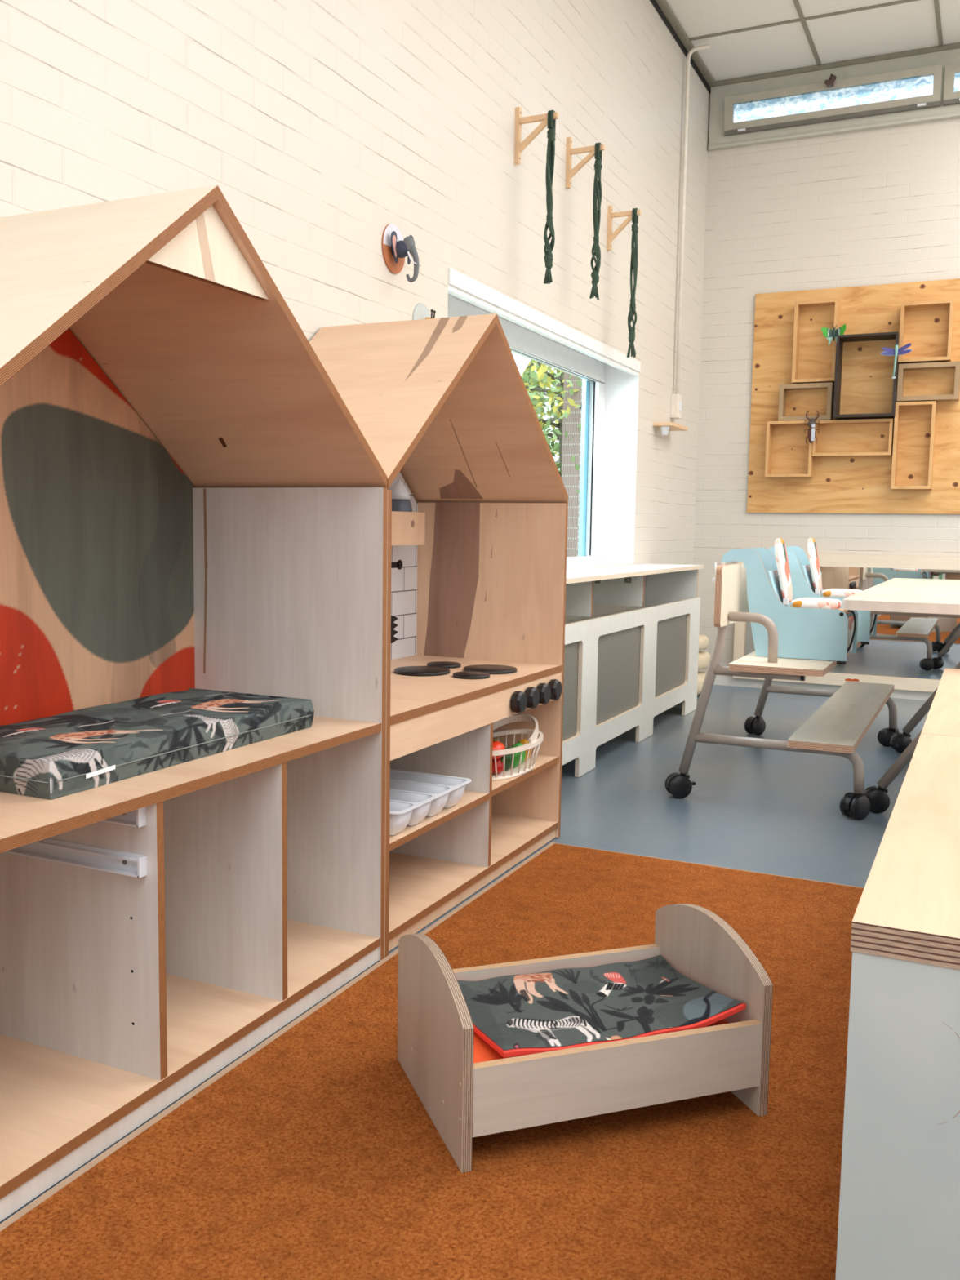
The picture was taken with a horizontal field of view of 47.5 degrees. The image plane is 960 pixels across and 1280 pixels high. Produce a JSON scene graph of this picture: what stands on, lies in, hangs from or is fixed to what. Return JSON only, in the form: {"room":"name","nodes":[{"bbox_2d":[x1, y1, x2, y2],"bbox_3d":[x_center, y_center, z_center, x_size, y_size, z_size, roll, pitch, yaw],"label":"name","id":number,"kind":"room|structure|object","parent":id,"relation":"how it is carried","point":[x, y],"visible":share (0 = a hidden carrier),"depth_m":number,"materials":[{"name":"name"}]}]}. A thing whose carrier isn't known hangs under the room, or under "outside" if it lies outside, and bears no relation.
{"room":"children's room","nodes":[
{"label":"children's room","id":0,"kind":"room"},
{"bbox_2d":[0,0,710,624],"bbox_3d":[-0.787,-1.214,2.907,0.270,4.100,10.780,4,6,25],"label":"wall","id":1,"kind":"structure","parent":0,"point":[322,126],"depth_m":3.76,"materials":[{"name":"brick"}]},
{"bbox_2d":[381,223,421,282],"bbox_3d":[-0.246,-1.286,3.621,0.100,0.193,0.148,4,6,25],"label":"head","id":2,"kind":"object","parent":1,"relation":"attached to","point":[395,249],"visible":1,"depth_m":3.60,"materials":[{"name":"orange metal"}]},
{"bbox_2d":[412,302,435,319],"bbox_3d":[-0.183,-1.114,3.835,0.057,0.140,0.133,4,6,25],"label":"plaque","id":3,"kind":"object","parent":1,"relation":"attached to","point":[420,311],"visible":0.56,"depth_m":3.82,"materials":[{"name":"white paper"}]},
{"bbox_2d":[514,106,559,164],"bbox_3d":[0.231,-2.066,4.443,0.184,0.224,0.024,4,6,25],"label":"wall bracket","id":4,"kind":"object","parent":1,"relation":"attached to","point":[519,147],"visible":1,"depth_m":4.46,"materials":[{"name":"brown wood"}]},
{"bbox_2d":[543,109,555,284],"bbox_3d":[0.285,-1.800,4.444,0.048,0.684,0.047,0,6,-9],"label":"macrame hanger","id":5,"kind":"object","parent":4,"relation":"hanging from","point":[548,248],"visible":1,"depth_m":4.44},
{"bbox_2d":[447,267,640,568],"bbox_3d":[0.259,-0.912,5.205,0.293,1.138,2.408,4,6,25],"label":"window","id":6,"kind":"structure","parent":1,"relation":"in","point":[565,386],"depth_m":5.74,"materials":[{"name":"clear glass"}]},
{"bbox_2d":[565,136,604,188],"bbox_3d":[0.480,-2.184,4.969,0.179,0.225,0.024,4,6,25],"label":"wall bracket","id":7,"kind":"object","parent":1,"relation":"attached to","point":[570,173],"visible":1,"depth_m":4.98,"materials":[{"name":"brown wood"}]},
{"bbox_2d":[589,142,602,299],"bbox_3d":[0.533,-1.907,4.970,0.046,0.690,0.047,0,6,-8],"label":"macrame hanger","id":8,"kind":"object","parent":7,"relation":"hanging from","point":[597,199],"visible":1,"depth_m":4.96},
{"bbox_2d":[606,204,640,250],"bbox_3d":[0.731,-2.097,5.530,0.170,0.222,0.024,4,6,25],"label":"wall bracket","id":9,"kind":"object","parent":1,"relation":"attached to","point":[611,237],"visible":1,"depth_m":5.54,"materials":[{"name":"brown wood"}]},
{"bbox_2d":[626,208,638,357],"bbox_3d":[0.778,-1.810,5.535,0.047,0.738,0.049,4,6,25],"label":"macrame hanger","id":10,"kind":"object","parent":9,"relation":"hanging from","point":[634,251],"visible":1,"depth_m":5.53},
{"bbox_2d":[652,422,688,435],"bbox_3d":[1.157,-1.269,6.618,0.120,0.068,0.370,4,6,25],"label":"wall shelf","id":11,"kind":"object","parent":1,"relation":"attached to","point":[665,427],"visible":1,"depth_m":6.49,"materials":[{"name":"brown wood"}]},
{"bbox_2d":[649,0,711,93],"bbox_3d":[-0.696,-3.189,2.509,0.006,0.032,10.480,4,6,25],"label":"trim","id":12,"kind":"structure","parent":1,"relation":"attached to","point":[655,4],"depth_m":6.49,"materials":[{"name":"black metal"}]},
{"bbox_2d":[655,0,715,86],"bbox_3d":[-0.674,-3.215,2.497,0.037,0.024,10.480,4,6,25],"label":"trim","id":13,"kind":"structure","parent":1,"relation":"attached to","point":[663,4],"depth_m":6.51,"materials":[{"name":"grey metal"}]},
{"bbox_2d":[670,44,710,418],"bbox_3d":[1.293,-2.486,6.699,0.160,2.212,0.080,4,6,25],"label":"cable conduit","id":14,"kind":"object","parent":1,"relation":"attached to","point":[676,399],"visible":1,"depth_m":6.71,"materials":[{"name":"white plastic"}]},
{"bbox_2d":[679,400,681,411],"bbox_3d":[1.253,-1.462,6.815,0.005,0.060,0.030,4,6,25],"label":"switch plate","id":15,"kind":"object","parent":14,"relation":"attached to","point":[680,402],"depth_m":6.80,"materials":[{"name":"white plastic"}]},
{"bbox_2d":[0,684,928,1223],"bbox_3d":[2.351,0.991,1.472,6.870,0.100,10.480,4,6,25],"label":"floor","id":16,"kind":"structure","parent":0,"point":[771,811],"depth_m":4.31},
{"bbox_2d":[0,185,386,1222],"bbox_3d":[-0.740,-0.007,2.146,0.576,1.647,1.218,4,6,25],"label":"house","id":17,"kind":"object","parent":16,"relation":"on","point":[189,497],"visible":0.96,"depth_m":2.33,"materials":[{"name":"brown wood"}]},
{"bbox_2d":[0,688,314,799],"bbox_3d":[-0.709,0.189,2.235,0.360,0.070,0.779,4,6,25],"label":"mat","id":18,"kind":"object","parent":17,"relation":"on","point":[54,757],"visible":1,"depth_m":2.11,"materials":[{"name":"fabric"}]},
{"bbox_2d":[0,919,380,1199],"bbox_3d":[-0.744,0.765,2.221,0.555,0.020,1.182,4,6,25],"label":"shelf","id":19,"kind":"object","parent":17,"relation":"attached to","point":[57,1100],"depth_m":2.02,"materials":[{"name":"brown wood"}]},
{"bbox_2d":[0,715,381,853],"bbox_3d":[-0.736,0.242,2.168,0.555,0.020,1.182,4,6,25],"label":"countertop","id":20,"kind":"structure","parent":17,"relation":"on","point":[24,820],"depth_m":1.94,"materials":[{"name":"brown wood"}]},
{"bbox_2d":[0,842,864,1279],"bbox_3d":[1.051,1.055,0.127,4.483,0.007,5.740,4,6,25],"label":"carpet","id":21,"kind":"object","parent":16,"relation":"on","point":[314,1154],"visible":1,"depth_m":1.81,"materials":[{"name":"orange carpet"}]},
{"bbox_2d":[397,903,773,1173],"bbox_3d":[0.180,0.689,2.040,0.581,0.305,0.400,-1,6,-19],"label":"bed","id":22,"kind":"object","parent":21,"relation":"on","point":[464,1100],"visible":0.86,"depth_m":1.90,"materials":[{"name":"grey wood"}]},
{"bbox_2d":[473,1018,728,1062],"bbox_3d":[0.179,0.734,2.044,0.540,0.066,0.353,-1,6,-19],"label":"pad","id":23,"kind":"object","parent":22,"relation":"on","point":[482,1051],"visible":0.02,"depth_m":1.89,"materials":[{"name":"red fabric"}]},
{"bbox_2d":[457,955,746,1057],"bbox_3d":[0.206,0.672,2.050,0.482,0.051,0.341,-1,6,-19],"label":"quilt","id":24,"kind":"object","parent":23,"relation":"on","point":[563,1008],"visible":0.99,"depth_m":2.01,"materials":[{"name":"fabric"}]},
{"bbox_2d":[835,733,959,1279],"bbox_3d":[0.962,0.581,1.797,0.544,0.592,1.348,4,6,25],"label":"base cabinet","id":25,"kind":"object","parent":21,"relation":"on","point":[899,1216],"visible":1,"depth_m":1.28,"materials":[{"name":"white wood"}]},
{"bbox_2d":[921,667,959,736],"bbox_3d":[1.539,0.465,3.022,0.544,0.592,1.365,4,6,25],"label":"base cabinet","id":26,"kind":"object","parent":21,"relation":"on","point":[943,718],"visible":0.21,"depth_m":2.85,"materials":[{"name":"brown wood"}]},
{"bbox_2d":[309,313,568,957],"bbox_3d":[-0.214,-0.107,3.231,0.605,1.641,1.194,4,6,25],"label":"play kitchen","id":27,"kind":"object","parent":16,"relation":"on","point":[477,568],"visible":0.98,"depth_m":3.41,"materials":[{"name":"brown wood"}]},
{"bbox_2d":[391,478,412,511],"bbox_3d":[-0.268,-0.433,3.618,0.093,0.205,0.093,4,6,25],"label":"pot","id":28,"kind":"object","parent":27,"relation":"on","point":[401,502],"visible":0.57,"depth_m":3.58,"materials":[{"name":"metal"}]},
{"bbox_2d":[391,511,425,545],"bbox_3d":[-0.395,-0.343,3.335,0.122,0.108,0.735,4,6,25],"label":"wall shelf","id":29,"kind":"object","parent":27,"relation":"attached to","point":[407,527],"depth_m":3.54,"materials":[{"name":"brown wood"}]},
{"bbox_2d":[389,768,471,835],"bbox_3d":[-0.262,0.432,2.934,0.345,0.069,0.430,4,6,25],"label":"tray","id":30,"kind":"object","parent":27,"relation":"on","point":[414,796],"visible":0.46,"depth_m":2.91,"materials":[{"name":"white plastic"}]},
{"bbox_2d":[389,790,488,851],"bbox_3d":[-0.348,0.466,3.033,0.553,0.018,0.589,4,6,25],"label":"shelf","id":31,"kind":"object","parent":27,"relation":"attached to","point":[469,799],"depth_m":2.92,"materials":[{"name":"brown wood"}]},
{"bbox_2d":[388,812,558,940],"bbox_3d":[-0.230,0.663,3.312,0.555,0.020,1.158,4,6,25],"label":"shelf","id":32,"kind":"object","parent":27,"relation":"attached to","point":[422,883],"depth_m":3.19,"materials":[{"name":"brown wood"}]},
{"bbox_2d":[390,654,561,725],"bbox_3d":[-0.222,0.129,3.257,0.555,0.023,1.158,4,6,25],"label":"countertop","id":33,"kind":"structure","parent":27,"relation":"on","point":[411,697],"depth_m":3.18,"materials":[{"name":"brown wood"}]},
{"bbox_2d":[492,713,543,781],"bbox_3d":[0.080,0.335,3.461,0.200,0.158,0.412,4,6,25],"label":"basket","id":34,"kind":"object","parent":27,"relation":"on","point":[528,765],"visible":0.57,"depth_m":3.46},
{"bbox_2d":[492,758,503,773],"bbox_3d":[0.051,0.388,3.352,0.049,0.049,0.059,4,6,25],"label":"strawberry","id":35,"kind":"object","parent":34,"relation":"in","point":[500,763],"visible":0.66,"depth_m":3.33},
{"bbox_2d":[492,738,505,759],"bbox_3d":[0.045,0.333,3.337,0.063,0.063,0.078,4,6,25],"label":"tomato","id":36,"kind":"object","parent":35,"relation":"on","point":[497,745],"visible":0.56,"depth_m":3.31,"materials":[{"name":"red plastic"}]},
{"bbox_2d":[499,747,512,770],"bbox_3d":[0.080,0.372,3.401,0.044,0.072,0.043,4,6,25],"label":"cucumber","id":37,"kind":"object","parent":34,"relation":"in","point":[508,757],"visible":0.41,"depth_m":3.38,"materials":[{"name":"green plastic"}]},
{"bbox_2d":[509,744,519,767],"bbox_3d":[0.104,0.366,3.441,0.046,0.075,0.043,4,6,25],"label":"pepper","id":38,"kind":"object","parent":34,"relation":"in","point":[517,755],"visible":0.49,"depth_m":3.43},
{"bbox_2d":[515,740,525,764],"bbox_3d":[0.124,0.360,3.485,0.044,0.079,0.045,4,6,25],"label":"pear","id":39,"kind":"object","parent":34,"relation":"in","point":[518,744],"visible":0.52,"depth_m":3.47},
{"bbox_2d":[517,738,531,760],"bbox_3d":[0.141,0.357,3.542,0.050,0.072,0.059,4,6,25],"label":"lemon","id":40,"kind":"object","parent":34,"relation":"in","point":[523,741],"visible":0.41,"depth_m":3.53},
{"bbox_2d":[491,753,559,796],"bbox_3d":[-0.099,0.411,3.563,0.553,0.018,0.551,4,6,25],"label":"shelf","id":41,"kind":"object","parent":27,"relation":"attached to","point":[543,761],"depth_m":3.50,"materials":[{"name":"brown wood"}]},
{"bbox_2d":[561,563,703,777],"bbox_3d":[0.532,0.101,5.200,0.336,0.854,2.950,4,6,25],"label":"radiator cover","id":42,"kind":"object","parent":16,"relation":"on","point":[623,670],"visible":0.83,"depth_m":5.32,"materials":[{"name":"white paint"}]},
{"bbox_2d":[562,641,578,741],"bbox_3d":[0.258,0.233,4.297,0.003,0.440,0.765,4,6,25],"label":"grille","id":43,"kind":"object","parent":42,"relation":"attached to","point":[571,687],"depth_m":4.55,"materials":[{"name":"grey metal"}]},
{"bbox_2d":[595,625,640,725],"bbox_3d":[0.645,0.155,5.119,0.003,0.440,0.740,4,6,25],"label":"grille","id":44,"kind":"object","parent":42,"relation":"attached to","point":[618,647],"depth_m":5.11,"materials":[{"name":"grey metal"}]},
{"bbox_2d":[654,613,687,697],"bbox_3d":[1.035,0.076,5.946,0.003,0.440,0.715,4,6,25],"label":"grille","id":45,"kind":"object","parent":42,"relation":"attached to","point":[670,629],"depth_m":5.95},
{"bbox_2d":[697,671,706,695],"bbox_3d":[1.364,0.278,7.094,0.240,0.150,0.400,4,6,25],"label":"cushion","id":46,"kind":"object","parent":16,"relation":"on","point":[701,675],"visible":0.14,"depth_m":6.94,"materials":[{"name":"beige fabric"}]},
{"bbox_2d":[697,650,711,671],"bbox_3d":[1.370,0.134,7.100,0.230,0.129,0.380,4,6,25],"label":"cushion","id":47,"kind":"object","parent":46,"relation":"on","point":[704,658],"visible":0.23,"depth_m":6.99,"materials":[{"name":"beige fabric"}]},
{"bbox_2d":[698,635,709,650],"bbox_3d":[1.359,0.017,7.072,0.220,0.107,0.340,4,6,25],"label":"cushion","id":48,"kind":"object","parent":47,"relation":"on","point":[704,641],"visible":0.25,"depth_m":6.99,"materials":[{"name":"beige fabric"}]},
{"bbox_2d":[664,561,898,820],"bbox_3d":[1.425,0.110,4.848,0.776,0.936,1.810,4,6,25],"label":"chair","id":49,"kind":"object","parent":16,"relation":"on","point":[838,726],"visible":0.81,"depth_m":4.23,"materials":[{"name":"beige metal"}]},
{"bbox_2d":[721,537,857,664],"bbox_3d":[1.266,-0.171,4.418,0.515,0.480,0.330,4,6,25],"label":"armchair","id":50,"kind":"object","parent":49,"relation":"on","point":[807,628],"visible":1,"depth_m":4.29,"materials":[{"name":"blue laminate"}]},
{"bbox_2d":[774,537,792,602],"bbox_3d":[1.229,-0.282,4.411,0.065,0.259,0.170,4,6,25],"label":"cushion","id":51,"kind":"object","parent":50,"relation":"on","point":[783,584],"depth_m":4.36,"materials":[{"name":"white fabric"}]},
{"bbox_2d":[790,597,841,608],"bbox_3d":[1.350,-0.144,4.382,0.184,0.044,0.280,4,6,25],"label":"seat cushion","id":52,"kind":"object","parent":50,"relation":"on","point":[802,602],"depth_m":4.28,"materials":[{"name":"white fabric"}]},
{"bbox_2d":[768,537,877,644],"bbox_3d":[1.627,-0.244,5.187,0.515,0.480,0.330,4,6,25],"label":"insert","id":53,"kind":"object","parent":49,"relation":"on","point":[806,575],"visible":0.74,"depth_m":5.08,"materials":[{"name":"blue laminate"}]},
{"bbox_2d":[807,537,822,591],"bbox_3d":[1.591,-0.355,5.180,0.065,0.259,0.170,4,6,25],"label":"cushion","id":54,"kind":"object","parent":53,"relation":"on","point":[814,575],"depth_m":5.12,"materials":[{"name":"white fabric"}]},
{"bbox_2d":[820,588,862,597],"bbox_3d":[1.712,-0.217,5.151,0.184,0.044,0.280,4,6,25],"label":"seat cushion","id":55,"kind":"object","parent":53,"relation":"on","point":[830,593],"depth_m":5.04,"materials":[{"name":"white fabric"}]},
{"bbox_2d":[842,577,959,813],"bbox_3d":[2.256,0.202,4.643,1.140,0.819,2.230,4,6,25],"label":"table","id":56,"kind":"object","parent":16,"relation":"on","point":[934,597],"visible":0.92,"depth_m":4.11,"materials":[{"name":"beige wood"}]},
{"bbox_2d":[665,0,959,81],"bbox_3d":[2.413,-3.087,1.055,7.470,0.100,11.080,4,6,25],"label":"ceiling","id":57,"kind":"structure","parent":0,"point":[912,25],"depth_m":6.42,"materials":[{"name":"tile"}]},
{"bbox_2d":[688,0,942,66],"bbox_3d":[2.412,-3.034,1.061,6.870,0.010,10.480,4,6,25],"label":"trim","id":58,"kind":"structure","parent":57,"relation":"attached to","point":[802,18],"depth_m":6.31,"materials":[{"name":"grey metal"}]},
{"bbox_2d":[693,97,959,676],"bbox_3d":[4.663,-1.459,6.114,6.870,4.100,0.270,4,6,25],"label":"wall","id":59,"kind":"structure","parent":0,"point":[881,206],"depth_m":7.09,"materials":[{"name":"brick"}]},
{"bbox_2d":[713,675,933,700],"bbox_3d":[4.576,0.463,6.175,6.860,0.060,0.021,4,6,25],"label":"baseboard","id":60,"kind":"structure","parent":59,"relation":"attached to","point":[719,680],"depth_m":7.30,"materials":[{"name":"white paint"}]},
{"bbox_2d":[707,48,959,151],"bbox_3d":[4.027,-3.305,6.029,5.558,0.421,0.166,4,6,25],"label":"window","id":61,"kind":"structure","parent":59,"relation":"in","point":[922,88],"depth_m":6.86,"materials":[{"name":"grey paint"}]},
{"bbox_2d":[708,42,959,88],"bbox_3d":[4.626,-3.469,5.764,6.870,0.028,0.044,4,6,25],"label":"trim","id":62,"kind":"structure","parent":59,"relation":"attached to","point":[953,46],"depth_m":6.84,"materials":[{"name":"grey metal"}]},
{"bbox_2d":[746,278,959,514],"bbox_3d":[3.068,-1.484,6.595,2.864,1.434,0.209,4,6,25],"label":"display board","id":63,"kind":"object","parent":59,"relation":"attached to","point":[885,444],"visible":0.98,"depth_m":6.97,"materials":[{"name":"brown wood"}]},
{"bbox_2d":[804,410,819,443],"bbox_3d":[2.134,-1.367,7.007,0.096,0.205,0.045,4,6,25],"label":"stag beetle","id":64,"kind":"object","parent":63,"relation":"attached to","point":[811,424],"visible":1,"depth_m":6.99,"materials":[{"name":"silver metal"}]},
{"bbox_2d":[821,324,845,345],"bbox_3d":[2.239,-1.929,6.896,0.150,0.125,0.060,4,6,25],"label":"butterfly","id":65,"kind":"object","parent":63,"relation":"on","point":[830,334],"visible":1,"depth_m":6.89,"materials":[{"name":"green plastic"}]},
{"bbox_2d":[880,342,911,378],"bbox_3d":[2.549,-1.709,6.682,0.178,0.213,0.040,4,6,25],"label":"dragonfly","id":66,"kind":"object","parent":63,"relation":"attached to","point":[890,352],"visible":1,"depth_m":6.67,"materials":[{"name":"plastic"}]},
{"bbox_2d":[817,553,959,591],"bbox_3d":[2.612,-0.426,6.994,0.855,0.234,0.060,4,6,25],"label":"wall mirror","id":67,"kind":"object","parent":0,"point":[851,571],"depth_m":7.00,"materials":[{"name":"clear glass"}]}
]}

